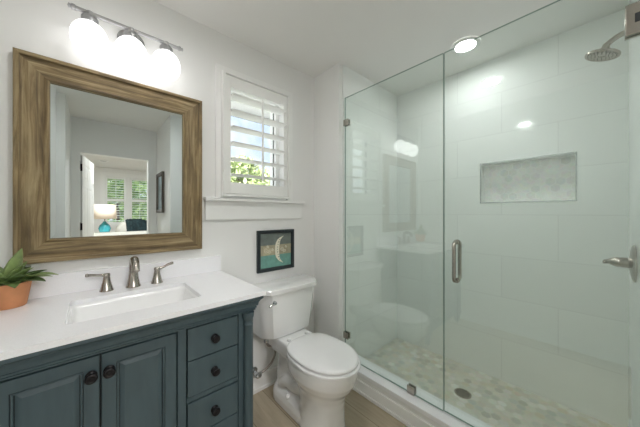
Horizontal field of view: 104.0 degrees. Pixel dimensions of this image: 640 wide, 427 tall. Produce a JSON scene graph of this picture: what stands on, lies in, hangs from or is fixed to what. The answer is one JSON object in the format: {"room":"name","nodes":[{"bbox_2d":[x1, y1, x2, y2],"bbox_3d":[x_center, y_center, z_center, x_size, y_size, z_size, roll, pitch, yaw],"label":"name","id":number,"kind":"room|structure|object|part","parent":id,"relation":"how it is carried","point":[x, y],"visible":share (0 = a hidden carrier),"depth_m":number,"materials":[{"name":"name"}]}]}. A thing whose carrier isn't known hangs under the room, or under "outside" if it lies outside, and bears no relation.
{"room":"bathroom","nodes":[
{"label":"bathroom","id":0,"kind":"room"},
{"bbox_2d":[0,0,313,375],"bbox_3d":[-0.794,0.050,1.606,1.945,2.440,0.180,0,0,-42],"label":"wall","id":1,"kind":"structure","parent":0,"point":[41,27],"depth_m":1.49,"materials":[{"name":"paint"}]},
{"bbox_2d":[13,47,201,263],"bbox_3d":[-0.994,-0.234,1.278,0.733,0.894,0.033,0,0,-42],"label":"wall mirror","id":2,"kind":"object","parent":1,"relation":"attached to","point":[105,165],"visible":0.94,"depth_m":1.21,"materials":[{"name":"brown wood"}]},
{"bbox_2d":[50,83,182,238],"bbox_3d":[-0.999,-0.234,1.283,0.535,0.696,0.001,0,0,-42],"label":"mirror glass","id":3,"kind":"object","parent":2,"relation":"attached to","point":[116,160],"depth_m":1.25,"materials":[{"name":"silver"}]},
{"bbox_2d":[28,255,220,299],"bbox_3d":[-0.986,0.318,1.296,0.933,0.095,0.021,0,0,-42],"label":"backsplash","id":4,"kind":"structure","parent":1,"relation":"attached to","point":[76,281],"depth_m":1.25,"materials":[{"name":"white stone"}]},
{"bbox_2d":[67,2,182,80],"bbox_3d":[-0.935,-0.832,1.242,0.451,0.243,0.168,0,0,-42],"label":"vanity light","id":5,"kind":"object","parent":1,"relation":"attached to","point":[86,34],"visible":1,"depth_m":1.18,"materials":[{"name":"white glass"}]},
{"bbox_3d":[-1.036,-0.783,1.126,0.132,0.146,0.132,0,0,-42],"label":"lamp shade","id":6,"kind":"part","parent":5,"relation":"part of","materials":[{"name":"white glass"}]},
{"bbox_3d":[-0.925,-0.783,1.226,0.132,0.146,0.132,0,0,-42],"label":"lamp shade","id":7,"kind":"part","parent":5,"relation":"part of","materials":[{"name":"white glass"}]},
{"bbox_3d":[-0.816,-0.783,1.326,0.132,0.146,0.132,0,0,-42],"label":"lamp shade","id":8,"kind":"part","parent":5,"relation":"part of","materials":[{"name":"white glass"}]},
{"bbox_2d":[203,63,304,219],"bbox_3d":[-0.480,-0.458,1.854,0.771,0.995,0.215,0,0,-42],"label":"window","id":9,"kind":"structure","parent":1,"relation":"in","point":[217,207],"depth_m":1.75,"materials":[{"name":"paint"}]},
{"bbox_3d":[-0.423,-0.091,1.792,0.771,0.022,0.045,0,0,-42],"label":"sill","id":10,"kind":"part","parent":9,"relation":"part of","materials":[{"name":"paint"}]},
{"bbox_3d":[-0.443,-0.528,1.791,0.597,0.853,0.018,0,0,-42],"label":"casing","id":11,"kind":"part","parent":9,"relation":"part of","materials":[{"name":"paint"}]},
{"bbox_3d":[-0.542,-0.511,1.883,0.487,0.770,0.090,0,0,-42],"label":"frame","id":12,"kind":"part","parent":9,"relation":"part of","materials":[{"name":"paint"}]},
{"bbox_2d":[221,69,290,198],"bbox_3d":[-0.431,-0.510,1.762,0.529,0.799,0.124,0,0,-42],"label":"window shutter","id":13,"kind":"object","parent":9,"relation":"attached to","point":[230,81],"visible":1,"depth_m":1.72,"materials":[{"name":"paint"}]},
{"bbox_3d":[-0.435,-0.167,1.766,0.409,0.073,0.028,0,0,-42],"label":"rail","id":14,"kind":"part","parent":13,"relation":"part of","materials":[{"name":"paint"}]},
{"bbox_3d":[-0.435,-0.855,1.766,0.409,0.073,0.028,0,0,-42],"label":"rail","id":15,"kind":"part","parent":13,"relation":"part of","materials":[{"name":"paint"}]},
{"bbox_3d":[-0.394,-0.505,1.720,0.010,0.565,0.012,0,0,-42],"label":"tilt rod","id":16,"kind":"part","parent":13,"relation":"part of","materials":[{"name":"paint"}]},
{"bbox_2d":[253,339,275,378],"bbox_3d":[-0.401,0.997,1.749,0.184,0.305,0.105,0,0,-7],"label":"water supply valve","id":17,"kind":"object","parent":1,"relation":"attached to","point":[258,375],"visible":0.84,"depth_m":1.76,"materials":[{"name":"silver metal"}]},
{"bbox_2d":[253,365,277,394],"bbox_3d":[-0.699,1.212,1.554,1.775,0.115,0.026,0,0,-42],"label":"baseboard","id":18,"kind":"structure","parent":1,"relation":"attached to","point":[268,378],"depth_m":1.82,"materials":[{"name":"paint"}]},
{"bbox_2d":[257,229,293,273],"bbox_3d":[-0.330,0.276,1.891,0.319,0.304,0.022,0,0,-42],"label":"framed picture","id":19,"kind":"object","parent":1,"relation":"attached to","point":[275,248],"visible":1,"depth_m":1.88,"materials":[{"name":"black"}]},
{"bbox_2d":[261,232,290,268],"bbox_3d":[-0.332,0.276,1.894,0.269,0.254,0.004,0,0,-42],"label":"print","id":20,"kind":"object","parent":19,"relation":"attached to","point":[275,246],"depth_m":1.89},
{"bbox_2d":[231,100,269,118],"bbox_3d":[-0.694,-1.285,2.623,5.500,0.030,1.150,0,0,-42],"label":"roof eave","id":21,"kind":"object","parent":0,"point":[234,105],"visible":0.11,"depth_m":3.05,"materials":[{"name":"paint"}]},
{"bbox_2d":[314,63,396,357],"bbox_3d":[0.344,0.050,2.436,0.955,2.440,0.483,0,0,-42],"label":"wall","id":22,"kind":"structure","parent":0,"point":[371,135],"depth_m":2.11,"materials":[{"name":"tile"}]},
{"bbox_2d":[343,53,443,410],"bbox_3d":[0.447,0.107,1.694,0.030,2.030,0.752,0,0,-42],"label":"fixed glass panel","id":23,"kind":"object","parent":22,"relation":"attached to","point":[411,389],"visible":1,"depth_m":1.55,"materials":[{"name":"clear glass"}]},
{"bbox_2d":[357,375,441,426],"bbox_3d":[0.691,1.210,1.440,0.144,0.117,1.457,0,0,-42],"label":"trim","id":24,"kind":"structure","parent":22,"relation":"attached to","point":[394,399],"depth_m":1.54,"materials":[{"name":"paint"}]},
{"bbox_2d":[358,355,492,426],"bbox_3d":[0.689,1.137,1.439,0.164,0.030,1.457,0,0,-42],"label":"curb","id":25,"kind":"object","parent":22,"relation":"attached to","point":[442,418],"depth_m":1.51,"materials":[{"name":"white stone"}]},
{"bbox_2d":[153,0,628,95],"bbox_3d":[1.468,-1.220,-1.021,5.440,0.100,7.153,0,0,-42],"label":"ceiling","id":26,"kind":"structure","parent":0,"point":[379,40],"depth_m":1.57,"materials":[{"name":"paint"}]},
{"bbox_2d":[451,36,480,53],"bbox_3d":[1.010,-1.165,1.736,0.180,0.010,0.180,0,0,-42],"label":"recessed light","id":27,"kind":"object","parent":26,"relation":"in","point":[471,45],"visible":0.93,"depth_m":1.73,"materials":[{"name":"glass"}]},
{"bbox_2d":[253,338,614,426],"bbox_3d":[1.468,1.305,-1.021,5.440,0.130,7.153,0,0,-42],"label":"floor","id":28,"kind":"structure","parent":0,"point":[495,402],"depth_m":1.67,"materials":[{"name":"tile"}]},
{"bbox_2d":[0,296,263,426],"bbox_3d":[-0.787,0.828,1.078,0.905,0.884,0.553,0,0,-42],"label":"vanity cabinet","id":29,"kind":"object","parent":28,"relation":"on","point":[195,369],"visible":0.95,"depth_m":0.90,"materials":[{"name":"teal paint"}]},
{"bbox_3d":[-0.806,0.792,0.744,0.224,0.665,0.022,0,0,-42],"label":"door","id":30,"kind":"part","parent":29,"relation":"part of","materials":[{"name":"teal paint"}]},
{"bbox_3d":[-0.720,0.517,0.786,0.033,0.033,0.031,0,0,-42],"label":"knob","id":31,"kind":"part","parent":29,"relation":"part of","materials":[{"name":"brown metal"}]},
{"bbox_3d":[-0.687,0.517,0.816,0.033,0.033,0.031,0,0,-42],"label":"knob","id":32,"kind":"part","parent":29,"relation":"part of","materials":[{"name":"brown metal"}]},
{"bbox_3d":[-0.787,0.419,1.078,0.905,0.068,0.553,0,0,-42],"label":"cornice","id":33,"kind":"part","parent":29,"relation":"part of","materials":[{"name":"teal paint"}]},
{"bbox_2d":[0,255,265,360],"bbox_3d":[-0.796,0.328,1.086,0.933,0.115,0.588,0,0,-42],"label":"countertop","id":34,"kind":"structure","parent":29,"relation":"on","point":[40,324],"depth_m":1.06,"materials":[{"name":"white stone"}]},
{"bbox_2d":[0,248,57,310],"bbox_3d":[-1.220,0.250,0.982,0.229,0.229,0.227,0,0,6],"label":"potted plant","id":35,"kind":"object","parent":34,"relation":"on","point":[15,282],"visible":1,"depth_m":0.96,"materials":[{"name":"green plant"}]},
{"bbox_3d":[-1.221,0.317,0.978,0.127,0.095,0.127,0,0,-42],"label":"pot","id":36,"kind":"part","parent":35,"relation":"part of","materials":[{"name":"ceramic"}]},
{"bbox_2d":[85,256,172,291],"bbox_3d":[-0.905,0.287,1.218,0.351,0.156,0.148,0,0,-42],"label":"faucet","id":37,"kind":"object","parent":34,"relation":"on","point":[133,281],"visible":1,"depth_m":1.22,"materials":[{"name":"silver metal"}]},
{"bbox_3d":[-1.032,0.286,1.152,0.016,0.027,0.077,0,0,37],"label":"lever","id":38,"kind":"part","parent":37,"relation":"part of","materials":[{"name":"silver metal"}]},
{"bbox_3d":[-1.009,0.324,1.182,0.053,0.083,0.053,0,0,-42],"label":"handle","id":39,"kind":"part","parent":37,"relation":"part of","materials":[{"name":"silver metal"}]},
{"bbox_3d":[-0.905,0.287,1.219,0.062,0.156,0.148,0,0,-42],"label":"spout","id":40,"kind":"part","parent":37,"relation":"part of","materials":[{"name":"silver metal"}]},
{"bbox_3d":[-0.859,0.324,1.317,0.053,0.083,0.053,0,0,-42],"label":"handle","id":41,"kind":"part","parent":37,"relation":"part of","materials":[{"name":"silver metal"}]},
{"bbox_3d":[-0.830,0.281,1.340,0.077,0.037,0.016,0,0,-37],"label":"lever","id":42,"kind":"part","parent":37,"relation":"part of","materials":[{"name":"silver metal"}]},
{"bbox_2d":[66,286,196,323],"bbox_3d":[-0.779,0.458,1.072,0.468,0.145,0.345,0,0,-42],"label":"sink basin","id":43,"kind":"object","parent":34,"relation":"in","point":[103,308],"visible":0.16,"depth_m":1.16,"materials":[{"name":"white ceramic"}]},
{"bbox_3d":[-0.639,0.792,0.895,0.216,0.665,0.022,0,0,-42],"label":"door","id":44,"kind":"part","parent":29,"relation":"part of","materials":[{"name":"teal paint"}]},
{"bbox_3d":[-0.453,0.825,1.064,0.205,0.134,0.022,0,0,-42],"label":"drawer","id":45,"kind":"part","parent":29,"relation":"part of","materials":[{"name":"teal paint"}]},
{"bbox_3d":[-0.453,0.660,1.064,0.205,0.140,0.022,0,0,-42],"label":"drawer","id":46,"kind":"part","parent":29,"relation":"part of","materials":[{"name":"teal paint"}]},
{"bbox_3d":[-0.453,0.522,1.064,0.205,0.126,0.022,0,0,-42],"label":"drawer","id":47,"kind":"part","parent":29,"relation":"part of","materials":[{"name":"teal paint"}]},
{"bbox_3d":[-0.435,0.522,1.044,0.033,0.033,0.031,0,0,-42],"label":"knob","id":48,"kind":"part","parent":29,"relation":"part of","materials":[{"name":"brown metal"}]},
{"bbox_3d":[-0.435,0.825,1.044,0.033,0.033,0.031,0,0,-42],"label":"knob","id":49,"kind":"part","parent":29,"relation":"part of","materials":[{"name":"brown metal"}]},
{"bbox_3d":[-0.435,0.660,1.044,0.033,0.033,0.031,0,0,-42],"label":"knob","id":50,"kind":"part","parent":29,"relation":"part of","materials":[{"name":"brown metal"}]},
{"bbox_3d":[-0.453,0.970,1.064,0.205,0.148,0.022,0,0,-42],"label":"drawer","id":51,"kind":"part","parent":29,"relation":"part of","materials":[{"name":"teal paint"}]},
{"bbox_3d":[-0.332,0.811,1.153,0.054,0.715,0.054,0,0,-42],"label":"corner post","id":52,"kind":"part","parent":29,"relation":"part of","materials":[{"name":"teal paint"}]},
{"bbox_2d":[252,274,360,426],"bbox_3d":[-0.071,0.882,1.610,0.490,0.775,0.757,0,0,-42],"label":"toilet","id":53,"kind":"object","parent":28,"relation":"on","point":[316,372],"visible":0.99,"depth_m":1.56,"materials":[{"name":"white ceramic"}]},
{"bbox_3d":[-0.246,0.683,1.802,0.462,0.301,0.226,0,0,-42],"label":"tank","id":54,"kind":"part","parent":53,"relation":"part of","materials":[{"name":"white ceramic"}]},
{"bbox_3d":[-0.243,0.514,1.799,0.490,0.038,0.246,0,0,-42],"label":"tank lid","id":55,"kind":"part","parent":53,"relation":"part of","materials":[{"name":"white ceramic"}]},
{"bbox_3d":[-0.068,1.054,1.606,0.358,0.432,0.720,0,0,-42],"label":"bowl","id":56,"kind":"part","parent":53,"relation":"part of","materials":[{"name":"white ceramic"}]},
{"bbox_3d":[0.018,0.837,1.511,0.350,0.029,0.468,0,0,-42],"label":"lid","id":57,"kind":"part","parent":53,"relation":"part of","materials":[{"name":"white plastic"}]},
{"bbox_3d":[0.021,0.860,1.509,0.370,0.016,0.484,0,0,-42],"label":"seat","id":58,"kind":"part","parent":53,"relation":"part of","materials":[{"name":"white plastic"}]},
{"bbox_2d":[353,379,433,426],"bbox_3d":[0.630,1.228,1.385,0.022,0.085,1.456,0,0,-42],"label":"curb","id":59,"kind":"object","parent":28,"relation":"on","point":[394,409],"visible":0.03,"depth_m":1.58,"materials":[{"name":"paint"}]},
{"bbox_2d":[454,388,471,398],"bbox_3d":[0.984,1.238,1.721,0.104,0.004,0.104,0,0,-42],"label":"shower drain","id":60,"kind":"object","parent":28,"relation":"on","point":[460,392],"visible":1,"depth_m":1.72,"materials":[{"name":"silver metal"}]},
{"bbox_2d":[397,9,627,426],"bbox_3d":[1.298,0.050,1.992,0.100,2.440,1.481,0,0,-42],"label":"wall","id":61,"kind":"structure","parent":0,"point":[535,307],"depth_m":1.75,"materials":[{"name":"tile"}]},
{"bbox_2d":[480,151,576,203],"bbox_3d":[1.439,-0.234,1.769,0.015,0.312,0.533,0,0,-42],"label":"trim","id":62,"kind":"structure","parent":61,"relation":"attached to","point":[576,151],"depth_m":1.71,"materials":[{"name":"white tile"}]},
{"bbox_2d":[484,155,574,201],"bbox_3d":[1.504,-0.234,1.828,0.015,0.296,0.517,0,0,-42],"label":"wall niche","id":63,"kind":"object","parent":61,"relation":"attached to","point":[549,179],"visible":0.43,"depth_m":1.80,"materials":[{"name":"tile"}]},
{"bbox_2d":[628,0,639,426],"bbox_3d":[1.452,0.050,1.140,0.818,2.440,0.012,0,0,-42],"label":"wall","id":64,"kind":"structure","parent":0,"point":[634,43],"depth_m":1.20,"materials":[{"name":"tile"}]},
{"bbox_2d":[444,0,639,426],"bbox_3d":[0.938,0.103,1.154,0.106,2.022,0.700,0,0,-42],"label":"shower door","id":65,"kind":"structure","parent":64,"relation":"attached to","point":[632,11],"depth_m":1.33,"materials":[{"name":"clear glass"}]},
{"bbox_3d":[0.747,0.260,1.364,0.106,0.236,0.026,0,0,-42],"label":"pull handle","id":66,"kind":"part","parent":65,"relation":"part of","materials":[{"name":"silver metal"}]},
{"bbox_3d":[0.936,0.103,1.156,0.010,2.022,0.694,0,0,-42],"label":"door glass","id":67,"kind":"part","parent":65,"relation":"part of","materials":[{"name":"clear glass"}]},
{"bbox_2d":[584,30,624,61],"bbox_3d":[1.415,-0.825,1.224,0.128,0.130,0.165,0,0,-42],"label":"shower","id":68,"kind":"object","parent":64,"relation":"attached to","point":[605,53],"visible":0.83,"depth_m":1.22,"materials":[{"name":"silver metal"}]},
{"bbox_3d":[1.437,-0.854,1.200,0.060,0.073,0.099,0,0,-42],"label":"shower arm","id":69,"kind":"part","parent":68,"relation":"part of","materials":[{"name":"silver metal"}]},
{"bbox_2d":[602,245,636,282],"bbox_3d":[1.438,0.234,1.205,0.176,0.176,0.102,0,0,-42],"label":"shower valve","id":70,"kind":"object","parent":64,"relation":"attached to","point":[631,262],"visible":1,"depth_m":1.17,"materials":[{"name":"silver metal"}]},
{"bbox_3d":[1.433,0.234,1.212,0.048,0.048,0.084,0,0,-42],"label":"handle","id":71,"kind":"part","parent":70,"relation":"part of","materials":[{"name":"silver metal"}]},
{"bbox_3d":[1.466,0.234,1.175,0.176,0.176,0.020,0,0,-42],"label":"trim plate","id":72,"kind":"part","parent":70,"relation":"part of","materials":[{"name":"silver metal"}]},
{"label":"outside","id":73,"kind":"structure","parent":0,"visible":0},
{"bbox_3d":[0.000,1.720,0.000,60.000,0.100,80.000,0,0,-42],"label":"ground","id":74,"kind":"structure","parent":73,"visible":0},
{"bbox_2d":[231,155,269,184],"bbox_3d":[-2.151,-0.064,6.984,2.205,3.477,2.069,0,0,-42],"label":"tree","id":75,"kind":"object","parent":74,"relation":"on","point":[236,167],"visible":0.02,"depth_m":6.78,"materials":[{"name":"green plant"}]}
]}

